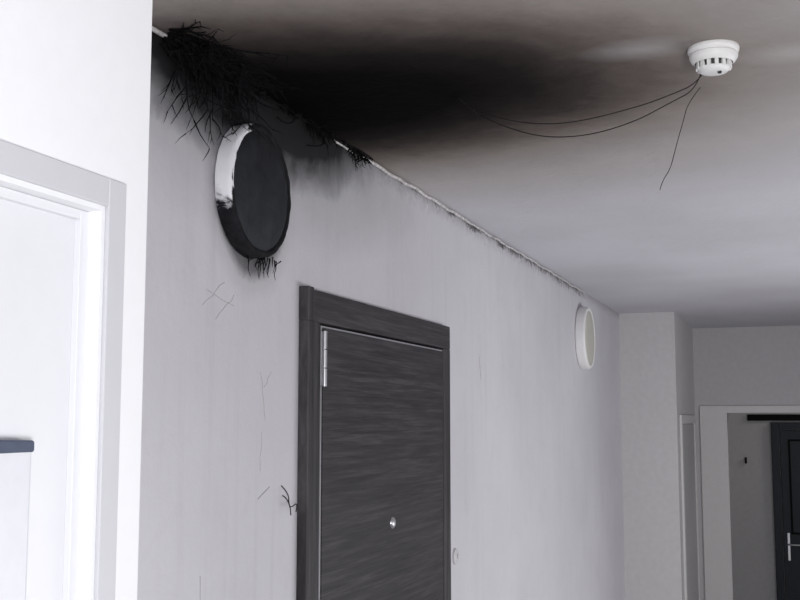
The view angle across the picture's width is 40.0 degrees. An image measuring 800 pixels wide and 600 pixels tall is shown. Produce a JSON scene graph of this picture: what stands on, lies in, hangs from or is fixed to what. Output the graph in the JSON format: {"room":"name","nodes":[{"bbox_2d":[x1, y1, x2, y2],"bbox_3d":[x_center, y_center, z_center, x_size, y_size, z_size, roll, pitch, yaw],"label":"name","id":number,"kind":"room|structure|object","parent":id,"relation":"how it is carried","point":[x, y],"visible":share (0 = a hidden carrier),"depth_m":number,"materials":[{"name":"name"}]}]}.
{"room":"fire-damaged room","nodes":[
{"label":"fire-damaged room","id":0,"kind":"room"},
{"bbox_2d":[0,0,151,599],"bbox_3d":[-1.212,0.604,-0.377,0.524,2.616,3.805,-2,-7,20],"label":"wall","id":1,"kind":"structure","parent":0,"point":[75,75],"depth_m":1.33,"materials":[{"name":"white paint"}]},
{"bbox_2d":[0,199,74,599],"bbox_3d":[-0.555,0.940,0.796,0.042,2.192,0.894,-2,-7,20],"label":"slab","id":2,"kind":"object","parent":1,"relation":"attached to","point":[37,246],"visible":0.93,"depth_m":1.24,"materials":[{"name":"white paint"}]},
{"bbox_2d":[0,440,33,599],"bbox_3d":[-0.462,0.304,1.045,0.016,0.346,0.318,-2,-7,20],"label":"mailbox","id":3,"kind":"object","parent":2,"relation":"attached to","point":[15,455],"visible":1,"depth_m":1.17,"materials":[{"name":"plastic"}]},
{"bbox_2d":[0,186,87,599],"bbox_3d":[-0.531,0.938,0.788,0.009,2.194,0.900,-2,-7,20],"label":"door frame","id":4,"kind":"structure","parent":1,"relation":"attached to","point":[69,590],"depth_m":1.29,"materials":[{"name":"white paint"}]},
{"bbox_2d":[0,139,126,599],"bbox_3d":[-0.547,0.921,0.794,0.090,2.244,0.990,-2,-7,20],"label":"door frame","id":5,"kind":"structure","parent":1,"relation":"attached to","point":[17,162],"depth_m":1.30,"materials":[{"name":"paint"}]},
{"bbox_2d":[137,32,624,599],"bbox_3d":[0.553,1.169,4.720,0.201,2.616,7.150,-2,-7,20],"label":"wall","id":6,"kind":"structure","parent":0,"point":[536,437],"depth_m":2.53,"materials":[{"name":"paint"}]},
{"bbox_2d":[214,123,290,277],"bbox_3d":[-0.283,-0.194,2.155,0.041,0.304,0.266,-2,-7,20],"label":"wall lamp","id":7,"kind":"object","parent":6,"relation":"attached to","point":[253,198],"visible":0.99,"depth_m":2.11,"materials":[{"name":"plastic"}]},
{"bbox_2d":[234,130,287,250],"bbox_3d":[-0.268,-0.214,2.152,0.010,0.238,0.238,-2,-7,20],"label":"diffuser","id":8,"kind":"object","parent":7,"relation":"attached to","point":[260,169],"depth_m":2.13,"materials":[{"name":"black plastic"}]},
{"bbox_2d":[281,485,296,514],"bbox_3d":[-0.229,0.413,2.271,0.022,0.061,0.039,-2,-7,20],"label":"growth","id":9,"kind":"object","parent":6,"relation":"attached to","point":[281,485],"visible":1,"depth_m":2.26,"materials":[{"name":"plant"}]},
{"bbox_2d":[296,320,316,599],"bbox_3d":[-0.200,1.123,2.272,0.023,2.168,0.048,-2,-7,20],"label":"trim","id":10,"kind":"structure","parent":6,"relation":"attached to","point":[307,374],"depth_m":2.34,"materials":[{"name":"brown wood"}]},
{"bbox_2d":[299,286,313,320],"bbox_3d":[-0.203,0.008,2.386,0.023,0.074,0.030,-2,-7,20],"label":"block","id":11,"kind":"object","parent":6,"relation":"attached to","point":[306,293],"visible":0.89,"depth_m":2.37,"materials":[{"name":"brown wood"}]},
{"bbox_2d":[315,322,319,599],"bbox_3d":[-0.206,1.125,2.289,0.040,2.168,0.070,-2,-7,20],"label":"door frame","id":12,"kind":"structure","parent":6,"relation":"attached to","point":[318,323],"depth_m":2.39,"materials":[{"name":"brown wood"}]},
{"bbox_2d":[152,26,585,295],"bbox_3d":[0.210,-0.250,3.585,0.016,0.041,4.400,-2,-7,20],"label":"cable","id":13,"kind":"object","parent":6,"relation":"attached to","point":[154,29],"depth_m":3.52,"materials":[{"name":"white plastic"}]},
{"bbox_2d":[320,324,436,348],"bbox_3d":[-0.065,1.176,2.753,0.051,2.168,0.905,-2,-7,20],"label":"gap","id":14,"kind":"object","parent":6,"relation":"attached to","point":[320,324],"visible":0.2,"depth_m":2.79,"materials":[{"name":"black"}]},
{"bbox_2d":[320,328,442,599],"bbox_3d":[-0.031,1.175,2.742,0.020,2.148,0.882,-2,-7,20],"label":"door","id":15,"kind":"structure","parent":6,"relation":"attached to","point":[382,417],"depth_m":2.75,"materials":[{"name":"brown wood"}]},
{"bbox_2d":[322,331,326,385],"bbox_3d":[-0.167,0.130,2.429,0.011,0.122,0.011,-6,-9,42],"label":"hinge","id":16,"kind":"object","parent":15,"relation":"attached to","point":[324,333],"visible":1,"depth_m":2.42,"materials":[{"name":"metal"}]},
{"bbox_2d":[320,331,324,384],"bbox_3d":[-0.171,0.129,2.432,0.003,0.120,0.022,-2,-7,20],"label":"hinge leaf","id":17,"kind":"object","parent":16,"relation":"attached to","point":[321,349],"depth_m":2.42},
{"bbox_2d":[318,326,441,599],"bbox_3d":[-0.033,1.173,2.742,0.017,2.152,0.893,-2,-7,20],"label":"strip","id":18,"kind":"object","parent":15,"relation":"attached to","point":[321,327],"visible":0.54,"depth_m":2.41,"materials":[{"name":"silver metal"}]},
{"bbox_2d":[390,517,395,528],"bbox_3d":[-0.016,0.569,2.811,0.007,0.030,0.030,-2,-7,20],"label":"peephole","id":19,"kind":"object","parent":15,"relation":"attached to","point":[393,521],"visible":1,"depth_m":2.80,"materials":[{"name":"metal"}]},
{"bbox_2d":[313,290,449,349],"bbox_3d":[-0.042,0.063,2.868,0.040,0.070,1.045,-2,-7,20],"label":"header","id":20,"kind":"object","parent":6,"relation":"attached to","point":[330,310],"visible":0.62,"depth_m":2.76,"materials":[{"name":"brown wood"}]},
{"bbox_2d":[438,348,450,599],"bbox_3d":[0.122,1.226,3.201,0.040,2.168,0.070,-2,-7,20],"label":"door frame","id":21,"kind":"structure","parent":6,"relation":"attached to","point":[445,352],"depth_m":3.27,"materials":[{"name":"brown wood"}]},
{"bbox_2d":[452,548,458,564],"bbox_3d":[0.174,0.787,3.376,0.014,0.050,0.050,-2,-7,20],"label":"doorbell","id":22,"kind":"object","parent":6,"relation":"attached to","point":[455,555],"visible":1,"depth_m":3.37,"materials":[{"name":"grey paint"}]},
{"bbox_2d":[575,307,594,368],"bbox_3d":[0.933,0.191,5.519,0.056,0.310,0.310,-2,-7,20],"label":"wall lamp","id":23,"kind":"object","parent":6,"relation":"attached to","point":[584,322],"visible":1,"depth_m":5.42,"materials":[{"name":"white plastic"}]},
{"bbox_2d":[585,310,594,364],"bbox_3d":[0.953,0.190,5.512,0.012,0.279,0.279,-2,-7,20],"label":"diffuser","id":24,"kind":"object","parent":23,"relation":"attached to","point":[589,321],"depth_m":5.48,"materials":[{"name":"white plastic"}]},
{"bbox_2d":[152,0,799,327],"bbox_3d":[1.385,-0.343,3.493,3.100,0.120,12.600,-2,-7,20],"label":"ceiling","id":25,"kind":"structure","parent":0,"point":[717,245],"depth_m":2.44,"materials":[{"name":"paint"}]},
{"bbox_2d":[158,19,372,170],"bbox_3d":[-0.169,-0.309,2.248,0.202,0.222,1.060,-2,-7,20],"label":"soot","id":26,"kind":"object","parent":25,"relation":"hanging from","point":[202,61],"visible":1,"depth_m":1.91,"materials":[{"name":"black"}]},
{"bbox_2d":[459,74,701,188],"bbox_3d":[0.344,-0.315,2.121,0.528,0.239,0.040,-3,-7,29],"label":"wires","id":27,"kind":"object","parent":25,"relation":"hanging from","point":[697,80],"visible":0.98,"depth_m":2.09,"materials":[{"name":"black plastic"}]},
{"bbox_2d":[687,39,739,75],"bbox_3d":[0.561,-0.426,1.966,0.090,0.050,0.090,-2,-7,20],"label":"smoke detector","id":28,"kind":"object","parent":25,"relation":"attached to","point":[716,57],"visible":1,"depth_m":1.94,"materials":[{"name":"white plastic"}]},
{"bbox_2d":[619,312,694,599],"bbox_3d":[1.724,1.444,7.196,0.332,2.616,1.270,-2,-7,20],"label":"wall","id":29,"kind":"structure","parent":0,"point":[657,371],"depth_m":6.66,"materials":[{"name":"paint"}]},
{"bbox_2d":[679,415,700,599],"bbox_3d":[1.892,1.748,7.118,0.014,1.995,1.000,-2,-7,20],"label":"frame","id":30,"kind":"object","parent":29,"relation":"attached to","point":[684,419],"visible":0.98,"depth_m":6.75,"materials":[{"name":"white wood"}]},
{"bbox_2d":[683,424,698,599],"bbox_3d":[1.888,1.773,7.116,0.006,1.925,0.870,-2,-7,20],"label":"slab","id":31,"kind":"object","parent":30,"relation":"attached to","point":[688,429],"visible":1,"depth_m":7.18,"materials":[{"name":"paint"}]},
{"bbox_2d":[692,326,799,599],"bbox_3d":[2.894,1.483,7.545,2.700,2.616,0.180,-2,-7,20],"label":"wall","id":32,"kind":"structure","parent":0,"point":[733,366],"depth_m":7.73,"materials":[{"name":"grey paint"}]},
{"bbox_2d":[700,405,799,599],"bbox_3d":[2.822,1.749,7.437,1.483,2.063,0.016,-2,-7,20],"label":"trim","id":33,"kind":"structure","parent":32,"relation":"attached to","point":[713,419],"depth_m":7.68,"materials":[{"name":"white wood"}]},
{"bbox_2d":[728,413,799,599],"bbox_3d":[3.171,1.569,8.318,2.700,2.616,1.470,-2,-7,20],"label":"wall","id":34,"kind":"structure","parent":0,"point":[752,502],"depth_m":9.02,"materials":[{"name":"paint"}]},
{"bbox_2d":[747,414,799,420],"bbox_3d":[3.707,0.940,8.804,1.770,0.052,0.030,-2,-7,20],"label":"rail","id":35,"kind":"object","parent":34,"relation":"attached to","point":[750,417],"visible":1,"depth_m":9.02,"materials":[{"name":"black metal"}]},
{"bbox_2d":[771,423,799,599],"bbox_3d":[3.535,1.953,8.743,1.048,1.945,0.050,-2,-7,20],"label":"frame","id":36,"kind":"object","parent":34,"relation":"attached to","point":[775,427],"visible":1,"depth_m":8.92,"materials":[{"name":"black wood"}]},
{"bbox_2d":[779,430,799,599],"bbox_3d":[3.538,1.979,8.747,0.916,1.875,0.035,-2,-7,20],"label":"door","id":37,"kind":"structure","parent":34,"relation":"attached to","point":[792,568],"depth_m":8.89,"materials":[{"name":"black wood"}]},
{"bbox_2d":[787,533,790,560],"bbox_3d":[3.137,1.990,8.868,0.020,0.220,0.006,-2,-7,20],"label":"plate","id":38,"kind":"object","parent":37,"relation":"attached to","point":[788,534],"depth_m":8.86,"materials":[{"name":"silver metal"}]},
{"bbox_2d":[788,439,799,534],"bbox_3d":[3.522,1.497,8.783,0.775,0.760,0.008,-2,-7,20],"label":"trim","id":39,"kind":"structure","parent":34,"relation":"attached to","point":[789,440],"depth_m":8.91,"materials":[{"name":"black wood"}]}
]}

